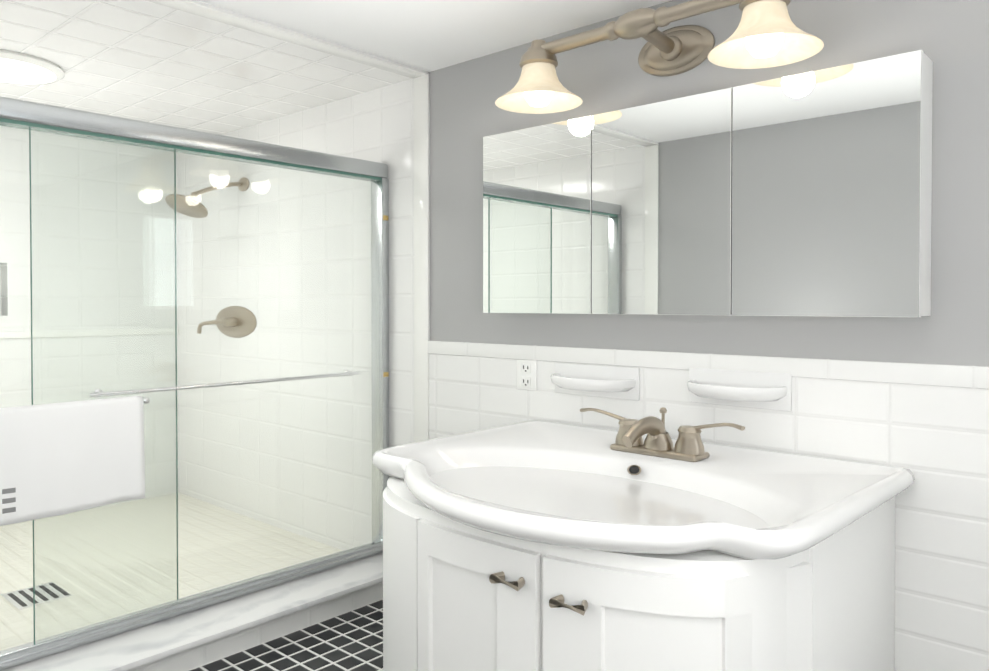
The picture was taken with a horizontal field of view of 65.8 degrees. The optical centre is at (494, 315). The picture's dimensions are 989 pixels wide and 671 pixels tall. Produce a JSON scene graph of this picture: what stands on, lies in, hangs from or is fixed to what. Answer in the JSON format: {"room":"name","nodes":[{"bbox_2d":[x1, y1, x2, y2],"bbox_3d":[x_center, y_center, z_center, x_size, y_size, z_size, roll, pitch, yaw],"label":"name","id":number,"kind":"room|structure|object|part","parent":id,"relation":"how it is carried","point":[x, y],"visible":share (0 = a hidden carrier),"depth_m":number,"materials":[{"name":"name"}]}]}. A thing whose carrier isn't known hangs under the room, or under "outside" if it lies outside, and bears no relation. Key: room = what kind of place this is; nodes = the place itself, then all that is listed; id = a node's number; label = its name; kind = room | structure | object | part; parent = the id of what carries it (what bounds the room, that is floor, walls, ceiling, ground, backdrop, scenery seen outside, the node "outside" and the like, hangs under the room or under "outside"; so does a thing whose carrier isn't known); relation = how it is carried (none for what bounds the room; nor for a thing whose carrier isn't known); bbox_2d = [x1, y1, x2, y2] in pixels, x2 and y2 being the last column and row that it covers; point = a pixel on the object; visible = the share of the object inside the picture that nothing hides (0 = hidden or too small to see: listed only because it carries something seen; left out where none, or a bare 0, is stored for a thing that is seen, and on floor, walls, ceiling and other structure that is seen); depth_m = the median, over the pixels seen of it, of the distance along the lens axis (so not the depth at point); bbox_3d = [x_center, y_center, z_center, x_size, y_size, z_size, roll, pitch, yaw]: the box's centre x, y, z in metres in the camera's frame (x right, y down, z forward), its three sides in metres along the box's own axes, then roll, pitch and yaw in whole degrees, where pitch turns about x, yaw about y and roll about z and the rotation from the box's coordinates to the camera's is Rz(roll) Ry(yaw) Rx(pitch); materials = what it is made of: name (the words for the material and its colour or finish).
{"room":"bathroom","nodes":[
{"label":"bathroom","id":0,"kind":"room"},
{"bbox_2d":[0,264,0,314],"bbox_3d":[-3.013,-0.144,4.207,0.090,0.295,0.495,1,1,42],"label":"wall","id":1,"kind":"structure","parent":0,"point":[0,288],"depth_m":4.36,"materials":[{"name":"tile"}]},
{"bbox_2d":[0,126,178,520],"bbox_3d":[-2.639,0.054,4.536,0.208,2.300,1.480,1,1,42],"label":"wall","id":2,"kind":"structure","parent":0,"point":[11,291],"depth_m":4.60,"materials":[{"name":"tile"}]},
{"bbox_2d":[0,328,177,338],"bbox_3d":[-2.813,0.114,4.180,0.012,0.040,2.218,1,1,42],"label":"trim","id":3,"kind":"structure","parent":2,"relation":"attached to","point":[3,335],"depth_m":4.56,"materials":[{"name":"white tile"}]},
{"bbox_2d":[0,493,342,650],"bbox_3d":[-2.001,1.255,3.453,2.430,0.130,2.460,1,1,42],"label":"pan","id":4,"kind":"object","parent":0,"point":[215,520],"depth_m":3.76,"materials":[{"name":"ceramic"}]},
{"bbox_2d":[0,582,71,609],"bbox_3d":[-1.948,1.191,3.250,0.240,0.004,0.200,1,1,42],"label":"shower drain","id":5,"kind":"object","parent":4,"relation":"on","point":[15,604],"depth_m":3.23,"materials":[{"name":"silver metal"}]},
{"bbox_2d":[8,593,26,606],"bbox_3d":[-1.995,1.190,3.197,0.200,0.001,0.018,1,1,42],"label":"shower floor drain slot","id":6,"kind":"object","parent":5,"relation":"on","point":[20,602],"depth_m":3.19,"materials":[{"name":"grey"}]},
{"bbox_2d":[18,590,37,602],"bbox_3d":[-1.968,1.189,3.227,0.200,0.001,0.018,1,1,42],"label":"shower floor drain slot","id":7,"kind":"object","parent":5,"relation":"on","point":[27,596],"depth_m":3.23,"materials":[{"name":"grey"}]},
{"bbox_2d":[29,588,47,600],"bbox_3d":[-1.942,1.189,3.256,0.200,0.001,0.018,1,1,42],"label":"shower floor drain slot","id":8,"kind":"object","parent":5,"relation":"on","point":[40,596],"depth_m":3.24,"materials":[{"name":"grey metal"}]},
{"bbox_2d":[40,585,58,597],"bbox_3d":[-1.915,1.188,3.286,0.200,0.001,0.018,1,1,42],"label":"shower floor drain slot","id":9,"kind":"object","parent":5,"relation":"on","point":[51,593],"depth_m":3.27,"materials":[{"name":"grey metal"}]},
{"bbox_2d":[49,583,68,595],"bbox_3d":[-1.888,1.188,3.316,0.200,0.001,0.018,1,1,42],"label":"shower floor drain slot","id":10,"kind":"object","parent":5,"relation":"on","point":[59,589],"depth_m":3.31,"materials":[{"name":"grey metal"}]},
{"bbox_2d":[0,0,428,134],"bbox_3d":[-1.975,-1.125,3.395,2.500,0.108,2.460,1,1,42],"label":"ceiling","id":11,"kind":"structure","parent":0,"point":[145,61],"depth_m":3.29,"materials":[{"name":"tile"}]},
{"bbox_2d":[0,49,64,84],"bbox_3d":[-2.095,-1.054,3.263,0.460,0.032,0.460,1,1,42],"label":"recessed light","id":12,"kind":"object","parent":11,"relation":"attached to","point":[20,68],"visible":0.98,"depth_m":3.26,"materials":[{"name":"white"}]},
{"bbox_2d":[188,599,382,670],"bbox_3d":[0.507,1.303,1.195,4.320,0.100,2.460,1,1,42],"label":"floor","id":13,"kind":"structure","parent":0,"point":[351,640],"depth_m":2.81,"materials":[{"name":"black tile"}]},
{"bbox_2d":[372,407,914,670],"bbox_3d":[0.285,0.765,2.144,1.360,0.948,1.113,1,1,42],"label":"bathroom vanity","id":14,"kind":"object","parent":13,"relation":"on","point":[540,545],"visible":1,"depth_m":1.82,"materials":[{"name":"white paint"}]},
{"bbox_3d":[-0.049,0.848,1.834,0.396,0.641,0.032,1,1,42],"label":"door","id":15,"kind":"part","parent":14,"relation":"part of","materials":[{"name":"white paint"}]},
{"bbox_3d":[0.032,0.597,1.718,0.084,0.021,0.038,1,1,42],"label":"handle","id":16,"kind":"part","parent":14,"relation":"part of","materials":[{"name":"silver metal"}]},
{"bbox_3d":[0.162,0.615,1.622,0.083,0.021,0.048,1,1,42],"label":"handle","id":17,"kind":"part","parent":14,"relation":"part of","materials":[{"name":"silver metal"}]},
{"bbox_2d":[372,420,914,558],"bbox_3d":[0.285,0.491,2.140,1.360,0.144,1.113,1,1,42],"label":"sink","id":18,"kind":"object","parent":14,"relation":"in","point":[534,489],"depth_m":2.00,"materials":[{"name":"white ceramic"}]},
{"bbox_2d":[580,407,744,461],"bbox_3d":[0.461,0.360,2.318,0.563,0.143,0.239,1,1,42],"label":"faucet","id":19,"kind":"object","parent":14,"relation":"on","point":[628,446],"depth_m":2.33,"materials":[{"name":"beige metal"}]},
{"bbox_3d":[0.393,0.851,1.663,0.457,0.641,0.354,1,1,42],"label":"door","id":20,"kind":"part","parent":14,"relation":"part of","materials":[{"name":"white paint"}]},
{"bbox_2d":[196,0,671,71],"bbox_3d":[0.570,-1.096,1.103,4.350,0.100,2.460,1,1,42],"label":"ceiling","id":21,"kind":"structure","parent":0,"point":[429,35],"depth_m":2.79,"materials":[{"name":"white paint"}]},
{"bbox_2d":[177,0,988,670],"bbox_3d":[0.428,0.079,2.831,6.850,2.300,0.108,1,1,42],"label":"wall","id":22,"kind":"structure","parent":0,"point":[376,125],"depth_m":3.05,"materials":[{"name":"tile"}]},
{"bbox_2d":[1,544,382,670],"bbox_3d":[-1.209,1.134,2.752,0.413,0.023,2.224,1,1,42],"label":"sill","id":23,"kind":"structure","parent":22,"relation":"attached to","point":[134,648],"depth_m":2.79,"materials":[{"name":"white stone"}]},
{"bbox_2d":[0,96,388,670],"bbox_3d":[-1.235,0.213,2.762,0.173,1.816,2.220,1,1,42],"label":"shower door","id":24,"kind":"structure","parent":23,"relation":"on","point":[58,458],"depth_m":2.71,"materials":[{"name":"clear glass"}]},
{"bbox_2d":[0,396,144,525],"bbox_3d":[-1.445,0.466,2.453,0.066,0.362,0.615,1,1,42],"label":"towel","id":25,"kind":"object","parent":24,"relation":"hanging from","point":[56,459],"depth_m":2.49,"materials":[{"name":"white fabric"}]},
{"bbox_3d":[-1.611,0.227,2.447,0.008,1.725,1.210,1,1,42],"label":"glass","id":26,"kind":"part","parent":24,"relation":"part of","materials":[{"name":"clear glass"}]},
{"bbox_3d":[-1.228,0.301,2.692,0.026,0.026,0.024,1,1,42],"label":"bar knob","id":27,"kind":"part","parent":24,"relation":"part of","materials":[{"name":"silver metal"}]},
{"bbox_2d":[165,177,248,217],"bbox_3d":[-1.603,-0.669,4.278,0.297,0.256,0.443,1,1,42],"label":"shower head","id":28,"kind":"object","parent":22,"relation":"attached to","point":[196,209],"depth_m":4.21},
{"bbox_3d":[-1.558,-0.715,4.327,0.024,0.108,0.284,1,1,42],"label":"arm","id":29,"kind":"part","parent":28,"relation":"part of"},
{"bbox_2d":[197,306,256,337],"bbox_3d":[-1.579,0.040,4.488,0.493,0.188,0.114,1,1,42],"label":"shower valve","id":30,"kind":"object","parent":22,"relation":"attached to","point":[231,315],"depth_m":4.47,"materials":[{"name":"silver metal"}]},
{"bbox_3d":[-1.681,0.069,4.545,0.266,0.088,0.062,1,1,42],"label":"lever","id":31,"kind":"part","parent":30,"relation":"part of","materials":[{"name":"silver metal"}]},
{"bbox_3d":[-1.535,0.039,4.513,0.461,0.188,0.018,1,1,42],"label":"plate","id":32,"kind":"part","parent":30,"relation":"part of","materials":[{"name":"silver metal"}]},
{"bbox_2d":[127,582,382,670],"bbox_3d":[-1.210,1.188,2.754,0.360,0.085,2.224,1,1,42],"label":"shower curb","id":33,"kind":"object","parent":22,"relation":"attached to","point":[204,654],"depth_m":2.86,"materials":[{"name":"tile"}]},
{"bbox_2d":[146,0,426,77],"bbox_3d":[-1.074,-1.056,2.593,0.094,0.009,2.217,1,1,42],"label":"trim","id":34,"kind":"structure","parent":22,"relation":"attached to","point":[201,10],"depth_m":2.89,"materials":[{"name":"white"}]},
{"bbox_2d":[414,74,428,441],"bbox_3d":[-0.329,0.074,3.436,0.094,2.292,0.008,1,1,42],"label":"trim","id":35,"kind":"structure","parent":22,"relation":"attached to","point":[421,333],"depth_m":3.42,"materials":[{"name":"white"}]},
{"bbox_2d":[517,360,536,390],"bbox_3d":[0.126,0.236,3.024,0.101,0.117,0.011,1,1,42],"label":"electrical outlet plate","id":36,"kind":"object","parent":22,"relation":"attached to","point":[526,374],"visible":1,"depth_m":3.02,"materials":[{"name":"white plastic"}]},
{"bbox_2d":[483,116,590,313],"bbox_3d":[0.187,-0.355,2.897,0.519,0.694,0.120,1,1,42],"label":"upper cabinet","id":37,"kind":"object","parent":22,"relation":"attached to","point":[537,180],"depth_m":2.84,"materials":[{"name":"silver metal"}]},
{"bbox_3d":[0.146,-0.354,2.854,0.513,0.693,0.001,1,1,42],"label":"glass","id":38,"kind":"part","parent":37,"relation":"part of","materials":[{"name":"silver metal"}]},
{"bbox_3d":[0.153,-0.354,2.862,0.515,0.695,0.020,1,1,42],"label":"door","id":39,"kind":"part","parent":37,"relation":"part of","materials":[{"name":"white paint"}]},
{"bbox_2d":[550,363,639,400],"bbox_3d":[0.329,0.241,2.761,0.370,0.115,0.131,1,1,42],"label":"shelf","id":40,"kind":"object","parent":22,"relation":"attached to","point":[617,382],"visible":0.98,"depth_m":2.74,"materials":[{"name":"white ceramic"}]},
{"bbox_3d":[0.327,0.246,2.758,0.350,0.045,0.125,1,1,42],"label":"dish","id":41,"kind":"part","parent":40,"relation":"part of","materials":[{"name":"white ceramic"}]},
{"bbox_2d":[495,0,823,113],"bbox_3d":[0.484,-0.847,2.435,1.111,0.247,0.400,1,1,42],"label":"sconce","id":42,"kind":"object","parent":22,"relation":"attached to","point":[767,34],"visible":1,"depth_m":2.44,"materials":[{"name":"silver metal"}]},
{"bbox_2d":[519,40,557,67],"bbox_3d":[0.154,-0.909,2.669,0.136,0.088,0.136,1,1,42],"label":"socket","id":43,"kind":"object","parent":42,"relation":"attached to","point":[541,53],"depth_m":2.62,"materials":[{"name":"beige metal"}]},
{"bbox_3d":[0.154,-0.813,2.670,0.306,0.144,0.306,1,1,42],"label":"lamp shade","id":44,"kind":"part","parent":42,"relation":"part of","materials":[{"name":"beige glass"}]},
{"bbox_3d":[0.154,-0.798,2.670,0.104,0.142,0.104,1,1,42],"label":"bulb","id":45,"kind":"part","parent":42,"relation":"part of","materials":[{"name":"white glass"}]},
{"bbox_3d":[0.522,-0.905,2.486,0.048,0.071,0.226,1,1,42],"label":"arm","id":46,"kind":"part","parent":42,"relation":"part of"},
{"bbox_3d":[0.752,-0.790,2.132,0.104,0.142,0.104,1,1,42],"label":"bulb","id":47,"kind":"part","parent":42,"relation":"part of","materials":[{"name":"white glass"}]},
{"bbox_2d":[739,0,790,10],"bbox_3d":[0.752,-0.901,2.130,0.136,0.088,0.136,1,1,42],"label":"socket","id":48,"kind":"object","parent":42,"relation":"attached to","point":[744,5],"depth_m":2.09,"materials":[{"name":"beige metal"}]},
{"bbox_3d":[0.752,-0.805,2.131,0.306,0.144,0.306,1,1,42],"label":"lamp shade","id":49,"kind":"part","parent":42,"relation":"part of","materials":[{"name":"beige glass"}]},
{"bbox_2d":[591,87,734,314],"bbox_3d":[0.571,-0.350,2.551,0.520,0.694,0.120,1,1,42],"label":"upper cabinet","id":50,"kind":"object","parent":22,"relation":"attached to","point":[663,172],"depth_m":2.48,"materials":[{"name":"white paint"}]},
{"bbox_3d":[0.531,-0.349,2.507,0.511,0.693,0.001,1,1,42],"label":"glass","id":51,"kind":"part","parent":50,"relation":"part of","materials":[{"name":"silver metal"}]},
{"bbox_3d":[0.538,-0.349,2.515,0.513,0.695,0.020,1,1,42],"label":"door","id":52,"kind":"part","parent":50,"relation":"part of","materials":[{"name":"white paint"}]},
{"bbox_2d":[428,341,988,388],"bbox_3d":[1.355,0.163,1.993,4.350,0.058,0.114,1,1,42],"label":"wall cap","id":53,"kind":"object","parent":22,"relation":"attached to","point":[964,376],"visible":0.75,"depth_m":2.42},
{"bbox_2d":[687,368,791,410],"bbox_3d":[0.736,0.235,2.394,0.340,0.115,0.131,1,1,42],"label":"shelf","id":54,"kind":"object","parent":22,"relation":"attached to","point":[762,390],"visible":1,"depth_m":2.38,"materials":[{"name":"white ceramic"}]},
{"bbox_3d":[0.734,0.240,2.392,0.320,0.045,0.125,1,1,42],"label":"dish","id":55,"kind":"part","parent":54,"relation":"part of","materials":[{"name":"white ceramic"}]},
{"bbox_2d":[735,50,932,316],"bbox_3d":[0.955,-0.345,2.206,0.519,0.694,0.120,1,1,42],"label":"upper cabinet","id":56,"kind":"object","parent":22,"relation":"attached to","point":[806,194],"depth_m":2.13,"materials":[{"name":"white paint"}]},
{"bbox_3d":[0.916,-0.344,2.161,0.513,0.693,0.001,1,1,42],"label":"glass","id":57,"kind":"part","parent":56,"relation":"part of","materials":[{"name":"silver metal"}]},
{"bbox_3d":[0.923,-0.344,2.168,0.515,0.695,0.020,1,1,42],"label":"door","id":58,"kind":"part","parent":56,"relation":"part of","materials":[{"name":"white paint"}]}
]}

